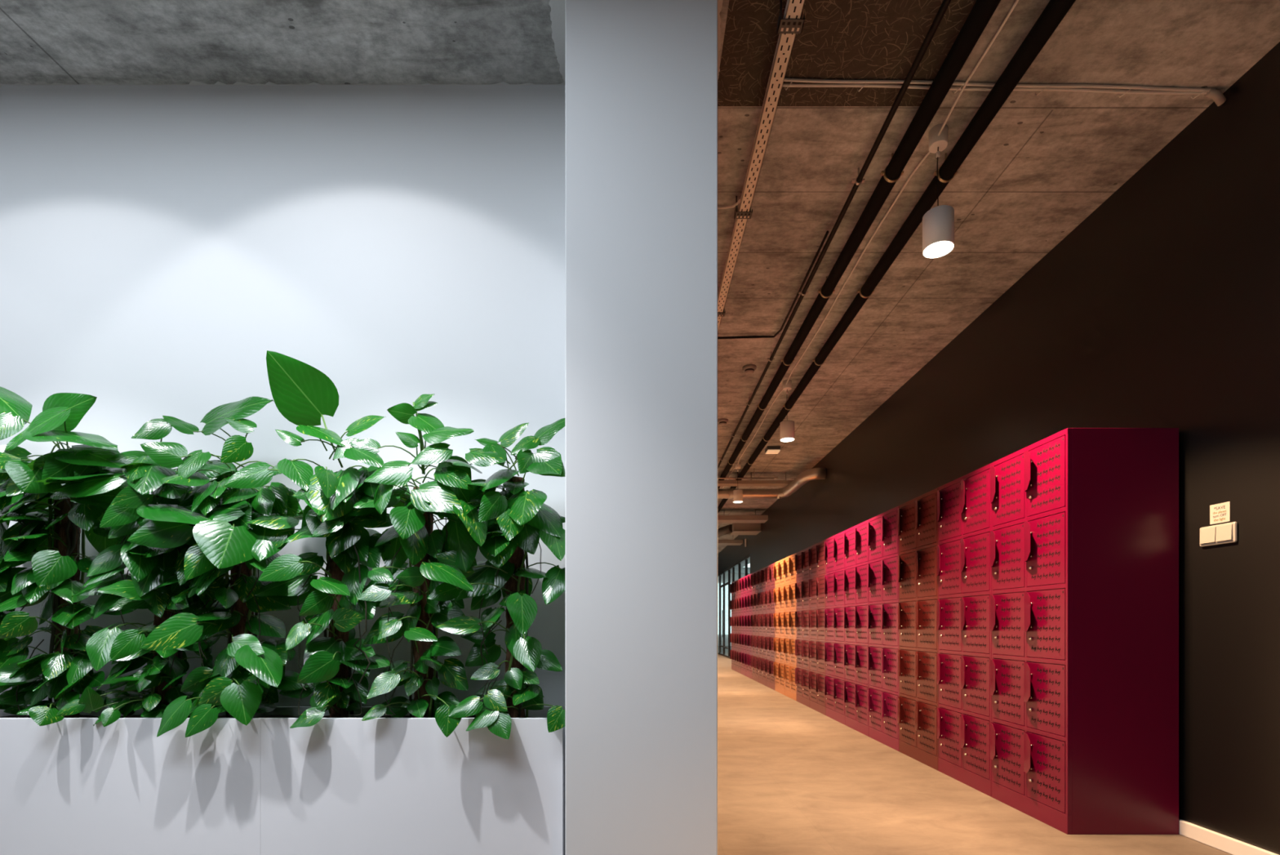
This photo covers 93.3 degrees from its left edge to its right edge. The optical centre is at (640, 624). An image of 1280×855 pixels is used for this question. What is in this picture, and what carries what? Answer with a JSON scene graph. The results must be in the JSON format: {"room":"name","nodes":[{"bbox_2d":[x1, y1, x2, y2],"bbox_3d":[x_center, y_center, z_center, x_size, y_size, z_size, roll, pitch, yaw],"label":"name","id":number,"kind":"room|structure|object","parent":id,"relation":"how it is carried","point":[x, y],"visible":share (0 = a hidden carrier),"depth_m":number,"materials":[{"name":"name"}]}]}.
{"room":"locker corridor","nodes":[
{"label":"locker corridor","id":0,"kind":"room"},
{"bbox_2d":[0,84,564,706],"bbox_3d":[-2.325,-0.633,2.520,4.550,3.126,0.120,0,0,0],"label":"wall","id":1,"kind":"structure","parent":0,"point":[398,244],"depth_m":2.46,"materials":[{"name":"white paint"}]},
{"bbox_2d":[0,0,722,84],"bbox_3d":[-2.043,-2.195,2.290,4.714,0.002,0.580,0,0,0],"label":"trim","id":2,"kind":"structure","parent":1,"relation":"attached to","point":[557,13],"depth_m":2.32,"materials":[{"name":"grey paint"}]},
{"bbox_2d":[0,0,1279,553],"bbox_3d":[1.800,-2.271,10.950,12.800,0.150,30.100,0,0,0],"label":"ceiling","id":3,"kind":"structure","parent":0,"point":[1046,161],"depth_m":2.51,"materials":[{"name":"concrete"}]},
{"bbox_2d":[717,417,728,425],"bbox_3d":[0.885,-2.170,6.500,0.116,0.052,0.116,0,0,0],"label":"smoke detector","id":4,"kind":"object","parent":3,"relation":"attached to","point":[722,421],"visible":0.99,"depth_m":6.47,"materials":[{"name":"grey plastic"}]},
{"bbox_2d":[717,539,742,545],"bbox_3d":[1.202,-2.053,14.400,2.405,0.286,0.400,0,0,0],"label":"ladder","id":5,"kind":"object","parent":3,"relation":"hanging from","point":[720,542],"visible":0.2,"depth_m":14.20,"materials":[{"name":"beige metal"}]},
{"bbox_2d":[733,462,742,502],"bbox_3d":[1.325,-1.931,8.230,0.128,0.530,0.128,0,0,0],"label":"pendant lamp","id":6,"kind":"object","parent":3,"relation":"hanging from","point":[738,493],"visible":1,"depth_m":8.19,"materials":[{"name":"white metal"}]},
{"bbox_2d":[717,509,768,522],"bbox_3d":[1.202,-2.083,11.575,2.405,0.226,0.350,0,0,0],"label":"cable tray","id":7,"kind":"object","parent":3,"relation":"hanging from","point":[721,518],"visible":0.46,"depth_m":11.40,"materials":[{"name":"beige metal"}]},
{"bbox_2d":[730,522,760,534],"bbox_3d":[2.132,-2.025,12.300,0.545,0.340,0.500,0,0,0],"label":"air duct","id":8,"kind":"object","parent":3,"relation":"attached to","point":[738,528],"visible":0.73,"depth_m":12.10,"materials":[{"name":"beige metal"}]},
{"bbox_2d":[717,524,732,537],"bbox_3d":[1.268,-1.872,13.418,0.296,0.333,2.557,0,0,-29],"label":"flexible duct","id":9,"kind":"object","parent":8,"relation":"attached to","point":[726,529],"visible":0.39,"depth_m":12.37,"materials":[{"name":"grey metal"}]},
{"bbox_2d":[717,467,777,479],"bbox_3d":[1.066,-2.118,8.500,1.731,0.154,0.030,0,0,0],"label":"conduit","id":10,"kind":"object","parent":3,"relation":"attached to","point":[774,477],"visible":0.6,"depth_m":8.49,"materials":[{"name":"silver metal"}]},
{"bbox_2d":[742,364,756,373],"bbox_3d":[0.930,-2.170,5.160,0.116,0.052,0.116,0,0,0],"label":"smoke detector","id":11,"kind":"object","parent":3,"relation":"attached to","point":[748,368],"visible":1,"depth_m":5.13,"materials":[{"name":"grey plastic"}]},
{"bbox_2d":[717,472,792,485],"bbox_3d":[1.125,-2.105,8.740,2.250,0.180,0.160,0,0,0],"label":"cable tray","id":12,"kind":"object","parent":3,"relation":"hanging from","point":[720,482],"visible":0.44,"depth_m":8.66,"materials":[{"name":"beige metal"}]},
{"bbox_2d":[717,0,804,330],"bbox_3d":[0.527,-2.146,4.500,0.086,0.100,15.000,0,0,0],"label":"cable tray","id":13,"kind":"object","parent":3,"relation":"attached to","point":[792,23],"visible":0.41,"depth_m":2.56,"materials":[{"name":"beige metal"}]},
{"bbox_2d":[717,199,740,208],"bbox_3d":[0.248,-2.157,3.170,0.570,0.076,0.126,0,0,17],"label":"cable","id":14,"kind":"object","parent":13,"relation":"attached to","point":[739,201],"visible":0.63,"depth_m":3.13,"materials":[{"name":"white plastic"}]},
{"bbox_2d":[764,445,780,453],"bbox_3d":[1.640,-2.165,7.500,0.160,0.062,0.160,0,0,0],"label":"emergency light","id":15,"kind":"object","parent":3,"relation":"attached to","point":[769,449],"visible":1,"depth_m":7.44,"materials":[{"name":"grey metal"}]},
{"bbox_2d":[765,449,780,453],"bbox_3d":[1.640,-2.140,7.495,0.150,0.012,0.150,0,0,0],"label":"diffuser","id":16,"kind":"object","parent":15,"relation":"attached to","point":[767,451],"depth_m":7.48,"materials":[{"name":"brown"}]},
{"bbox_2d":[717,231,829,338],"bbox_3d":[0.495,-2.165,3.974,1.070,0.061,1.348,0,0,0],"label":"pipe","id":17,"kind":"object","parent":3,"relation":"attached to","point":[827,232],"visible":0.84,"depth_m":4.07,"materials":[{"name":"black metal"}]},
{"bbox_2d":[780,379,794,441],"bbox_3d":[1.325,-1.931,5.460,0.128,0.530,0.128,0,0,0],"label":"pendant lamp","id":18,"kind":"object","parent":3,"relation":"hanging from","point":[787,427],"visible":0.99,"depth_m":5.42,"materials":[{"name":"white metal"}]},
{"bbox_2d":[780,437,794,441],"bbox_3d":[1.325,-1.668,5.460,0.121,0.004,0.121,0,0,5],"label":"diffuser","id":19,"kind":"object","parent":18,"relation":"attached to","point":[783,439],"depth_m":5.45,"materials":[{"name":"beige plastic"}]},
{"bbox_2d":[717,0,951,468],"bbox_3d":[1.048,-2.157,8.250,0.057,0.077,23.500,0,0,0],"label":"pipe","id":20,"kind":"object","parent":3,"relation":"attached to","point":[938,18],"visible":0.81,"depth_m":2.87,"materials":[{"name":"black metal"}]},
{"bbox_2d":[717,0,1000,488],"bbox_3d":[1.173,-2.130,8.250,0.104,0.130,23.500,0,0,0],"label":"insulated pipe","id":21,"kind":"object","parent":3,"relation":"attached to","point":[982,11],"visible":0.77,"depth_m":2.79,"materials":[{"name":"black"}]},
{"bbox_2d":[722,0,1019,488],"bbox_3d":[1.313,-2.166,8.230,0.022,0.045,16.550,0,0,0],"label":"cable","id":22,"kind":"object","parent":3,"relation":"hanging from","point":[1016,1],"visible":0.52,"depth_m":2.95,"materials":[{"name":"white plastic"}]},
{"bbox_2d":[717,0,1075,513],"bbox_3d":[1.423,-2.130,8.250,0.104,0.130,23.500,0,0,0],"label":"insulated pipe","id":23,"kind":"object","parent":3,"relation":"attached to","point":[1055,11],"visible":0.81,"depth_m":2.80,"materials":[{"name":"black"}]},
{"bbox_2d":[922,124,954,258],"bbox_3d":[1.325,-1.931,2.690,0.128,0.530,0.128,0,0,0],"label":"pendant lamp","id":24,"kind":"object","parent":3,"relation":"hanging from","point":[938,223],"visible":1,"depth_m":2.65,"materials":[{"name":"white metal"}]},
{"bbox_2d":[923,240,953,257],"bbox_3d":[1.325,-1.668,2.690,0.121,0.004,0.121,0,0,-5],"label":"diffuser","id":25,"kind":"object","parent":24,"relation":"attached to","point":[931,249],"depth_m":2.68,"materials":[{"name":"white plastic"}]},
{"bbox_2d":[782,83,1207,94],"bbox_3d":[1.457,-2.188,2.470,1.790,0.011,0.017,0,0,-1],"label":"cable","id":26,"kind":"object","parent":3,"relation":"attached to","point":[784,85],"visible":0.91,"depth_m":2.47,"materials":[{"name":"white plastic"}]},
{"bbox_2d":[783,77,1226,106],"bbox_3d":[1.487,-2.171,2.470,1.852,0.051,0.055,0,0,-2],"label":"cable","id":27,"kind":"object","parent":3,"relation":"attached to","point":[1216,95],"visible":0.92,"depth_m":2.45,"materials":[{"name":"white plastic"}]},
{"bbox_2d":[564,0,717,854],"bbox_3d":[0.003,-0.633,2.290,0.505,3.126,0.580,0,0,0],"label":"pillar","id":28,"kind":"structure","parent":0,"point":[641,76],"depth_m":2.00,"materials":[{"name":"white paint"}]},
{"bbox_2d":[717,653,1232,854],"bbox_3d":[1.800,0.990,10.950,12.800,0.120,30.100,0,0,0],"label":"floor","id":29,"kind":"structure","parent":0,"point":[793,778],"depth_m":3.17,"materials":[{"name":"polished concrete"}]},
{"bbox_2d":[0,706,564,854],"bbox_3d":[-2.334,0.627,2.234,4.131,0.606,0.308,0,0,0],"label":"planter box","id":30,"kind":"object","parent":29,"relation":"on","point":[384,784],"visible":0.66,"depth_m":2.08,"materials":[{"name":"white laminate"}]},
{"bbox_2d":[0,386,53,709],"bbox_3d":[-2.463,-0.255,2.180,0.688,1.278,0.364,0,0,0],"label":"pothos","id":31,"kind":"object","parent":30,"relation":"in","point":[10,402],"visible":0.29,"depth_m":2.18,"materials":[{"name":"green plant"}]},
{"bbox_2d":[0,392,128,725],"bbox_3d":[-2.081,-0.220,2.165,0.606,1.209,0.348,0,0,0],"label":"pothos","id":32,"kind":"object","parent":30,"relation":"in","point":[53,576],"visible":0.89,"depth_m":2.13,"materials":[{"name":"green plant"}]},
{"bbox_2d":[34,417,237,726],"bbox_3d":[-1.696,-0.176,2.168,0.646,1.120,0.395,0,0,0],"label":"pothos","id":33,"kind":"object","parent":30,"relation":"in","point":[129,508],"visible":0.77,"depth_m":2.11,"materials":[{"name":"green plant"}]},
{"bbox_2d":[127,350,342,737],"bbox_3d":[-1.431,-0.276,2.151,0.695,1.320,0.379,0,0,0],"label":"pothos","id":34,"kind":"object","parent":30,"relation":"in","point":[246,676],"visible":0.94,"depth_m":2.10,"materials":[{"name":"green plant"}]},
{"bbox_2d":[222,414,410,728],"bbox_3d":[-1.121,-0.187,2.163,0.544,1.142,0.327,0,0,7],"label":"pothos","id":35,"kind":"object","parent":30,"relation":"in","point":[332,599],"visible":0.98,"depth_m":2.12,"materials":[{"name":"green plant"}]},
{"bbox_2d":[308,393,478,737],"bbox_3d":[-0.852,-0.224,2.176,0.607,1.216,0.373,0,0,0],"label":"pothos","id":36,"kind":"object","parent":30,"relation":"in","point":[411,535],"visible":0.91,"depth_m":2.14,"materials":[{"name":"green plant"}]},
{"bbox_2d":[426,417,564,738],"bbox_3d":[-0.483,-0.177,2.136,0.490,1.122,0.328,0,0,0],"label":"pothos","id":37,"kind":"object","parent":30,"relation":"in","point":[508,524],"visible":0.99,"depth_m":2.11,"materials":[{"name":"green plant"}]},
{"bbox_2d":[729,580,735,670],"bbox_3d":[2.116,0.030,12.294,0.537,1.800,0.580,0,0,0],"label":"tall cabinet","id":38,"kind":"object","parent":29,"relation":"on","point":[732,591],"visible":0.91,"depth_m":12.30,"materials":[{"name":"red metal"}]},
{"bbox_2d":[734,578,740,672],"bbox_3d":[2.116,0.030,11.711,0.537,1.800,0.580,0,0,0],"label":"tall cabinet","id":39,"kind":"object","parent":29,"relation":"on","point":[737,589],"visible":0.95,"depth_m":11.70,"materials":[{"name":"red metal"}]},
{"bbox_2d":[739,575,746,675],"bbox_3d":[2.116,0.030,11.128,0.537,1.800,0.580,0,0,0],"label":"tall cabinet","id":40,"kind":"object","parent":29,"relation":"on","point":[743,589],"visible":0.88,"depth_m":11.13,"materials":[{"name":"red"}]},
{"bbox_2d":[744,573,751,678],"bbox_3d":[2.116,0.030,10.545,0.537,1.800,0.580,0,0,0],"label":"tall cabinet","id":41,"kind":"object","parent":29,"relation":"on","point":[748,579],"visible":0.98,"depth_m":10.54,"materials":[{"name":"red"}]},
{"bbox_2d":[751,569,759,682],"bbox_3d":[2.116,0.030,9.962,0.537,1.800,0.580,0,0,0],"label":"tall cabinet","id":42,"kind":"object","parent":29,"relation":"on","point":[755,588],"visible":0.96,"depth_m":9.94,"materials":[{"name":"red metal"}]},
{"bbox_2d":[757,566,766,685],"bbox_3d":[2.116,0.030,9.379,0.537,1.800,0.580,0,0,0],"label":"tall cabinet","id":43,"kind":"object","parent":29,"relation":"on","point":[761,574],"visible":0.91,"depth_m":9.35,"materials":[{"name":"red metal"}]},
{"bbox_2d":[764,562,774,689],"bbox_3d":[2.116,0.030,8.796,0.537,1.800,0.580,0,0,0],"label":"tall cabinet","id":44,"kind":"object","parent":29,"relation":"on","point":[769,571],"visible":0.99,"depth_m":8.79,"materials":[{"name":"red metal"}]},
{"bbox_2d":[773,558,785,694],"bbox_3d":[2.116,0.030,8.213,0.537,1.800,0.580,0,0,0],"label":"tall cabinet","id":45,"kind":"object","parent":29,"relation":"on","point":[780,579],"visible":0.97,"depth_m":8.20,"materials":[{"name":"orange metal"}]},
{"bbox_2d":[783,552,796,700],"bbox_3d":[2.116,0.030,7.630,0.537,1.800,0.580,0,0,0],"label":"tall cabinet","id":46,"kind":"object","parent":29,"relation":"on","point":[790,690],"visible":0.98,"depth_m":7.62,"materials":[{"name":"orange metal"}]},
{"bbox_2d":[795,546,809,706],"bbox_3d":[2.116,0.030,7.047,0.537,1.800,0.580,0,0,0],"label":"tall cabinet","id":47,"kind":"object","parent":29,"relation":"on","point":[802,566],"visible":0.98,"depth_m":7.04,"materials":[{"name":"red metal"}]},
{"bbox_2d":[808,538,826,715],"bbox_3d":[2.116,0.030,6.464,0.537,1.800,0.580,0,0,0],"label":"tall cabinet","id":48,"kind":"object","parent":29,"relation":"on","point":[816,562],"visible":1,"depth_m":6.45,"materials":[{"name":"red metal"}]},
{"bbox_2d":[824,530,844,724],"bbox_3d":[2.116,0.030,5.881,0.537,1.800,0.580,0,0,0],"label":"tall cabinet","id":49,"kind":"object","parent":29,"relation":"on","point":[834,555],"visible":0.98,"depth_m":5.87,"materials":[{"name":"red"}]},
{"bbox_2d":[844,519,869,736],"bbox_3d":[2.116,0.030,5.298,0.537,1.800,0.580,0,0,0],"label":"tall cabinet","id":50,"kind":"object","parent":29,"relation":"on","point":[855,537],"visible":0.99,"depth_m":5.29,"materials":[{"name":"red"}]},
{"bbox_2d":[867,505,898,751],"bbox_3d":[2.116,0.030,4.715,0.537,1.800,0.580,0,0,0],"label":"tall cabinet","id":51,"kind":"object","parent":29,"relation":"on","point":[882,528],"visible":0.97,"depth_m":4.70,"materials":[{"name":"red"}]},
{"bbox_2d":[897,487,937,769],"bbox_3d":[2.116,0.030,4.132,0.537,1.800,0.580,0,0,0],"label":"tall cabinet","id":52,"kind":"object","parent":29,"relation":"on","point":[917,523],"visible":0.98,"depth_m":4.09,"materials":[{"name":"red metal"}]},
{"bbox_2d":[937,462,991,796],"bbox_3d":[2.116,0.030,3.549,0.537,1.800,0.580,0,0,0],"label":"tall cabinet","id":53,"kind":"object","parent":29,"relation":"on","point":[964,506],"visible":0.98,"depth_m":3.50,"materials":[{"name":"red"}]},
{"bbox_2d":[990,427,1178,834],"bbox_3d":[2.116,0.030,2.966,0.537,1.800,0.580,0,0,0],"label":"tall cabinet","id":54,"kind":"object","parent":29,"relation":"on","point":[1084,534],"visible":1,"depth_m":2.68,"materials":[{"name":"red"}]},
{"bbox_2d":[717,41,1279,854],"bbox_3d":[2.470,-0.633,10.950,0.120,3.126,30.100,0,0,0],"label":"wall","id":55,"kind":"structure","parent":0,"point":[1160,308],"depth_m":2.66,"materials":[{"name":"black paint"}]},
{"bbox_2d":[717,554,750,658],"bbox_3d":[2.439,-0.315,17.451,0.102,2.490,8.298,0,0,0],"label":"window","id":56,"kind":"structure","parent":55,"relation":"in","point":[741,568],"depth_m":17.35,"materials":[{"name":"clear glass"}]},
{"bbox_2d":[717,467,826,498],"bbox_3d":[1.209,-1.952,8.418,2.417,0.183,1.212,0,0,0],"label":"spiral duct","id":57,"kind":"object","parent":55,"relation":"attached to","point":[807,475],"visible":0.57,"depth_m":8.87,"materials":[{"name":"silver metal"}]},
{"bbox_2d":[1200,521,1237,546],"bbox_3d":[2.401,-0.373,2.515,0.019,0.083,0.158,0,0,0],"label":"light switch","id":58,"kind":"object","parent":55,"relation":"attached to","point":[1224,533],"visible":1,"depth_m":2.50,"materials":[{"name":"grey plastic"}]},
{"bbox_2d":[1209,501,1230,524],"bbox_3d":[2.409,-0.463,2.513,0.002,0.081,0.086,0,0,0],"label":"paper note","id":59,"kind":"object","parent":55,"relation":"attached to","point":[1219,513],"visible":1,"depth_m":2.51,"materials":[{"name":"grey paper"}]},
{"bbox_2d":[1178,817,1279,854],"bbox_3d":[2.399,0.899,4.595,0.022,0.062,17.390,0,0,0],"label":"baseboard","id":60,"kind":"structure","parent":55,"relation":"attached to","point":[1226,843],"depth_m":2.50,"materials":[{"name":"white paint"}]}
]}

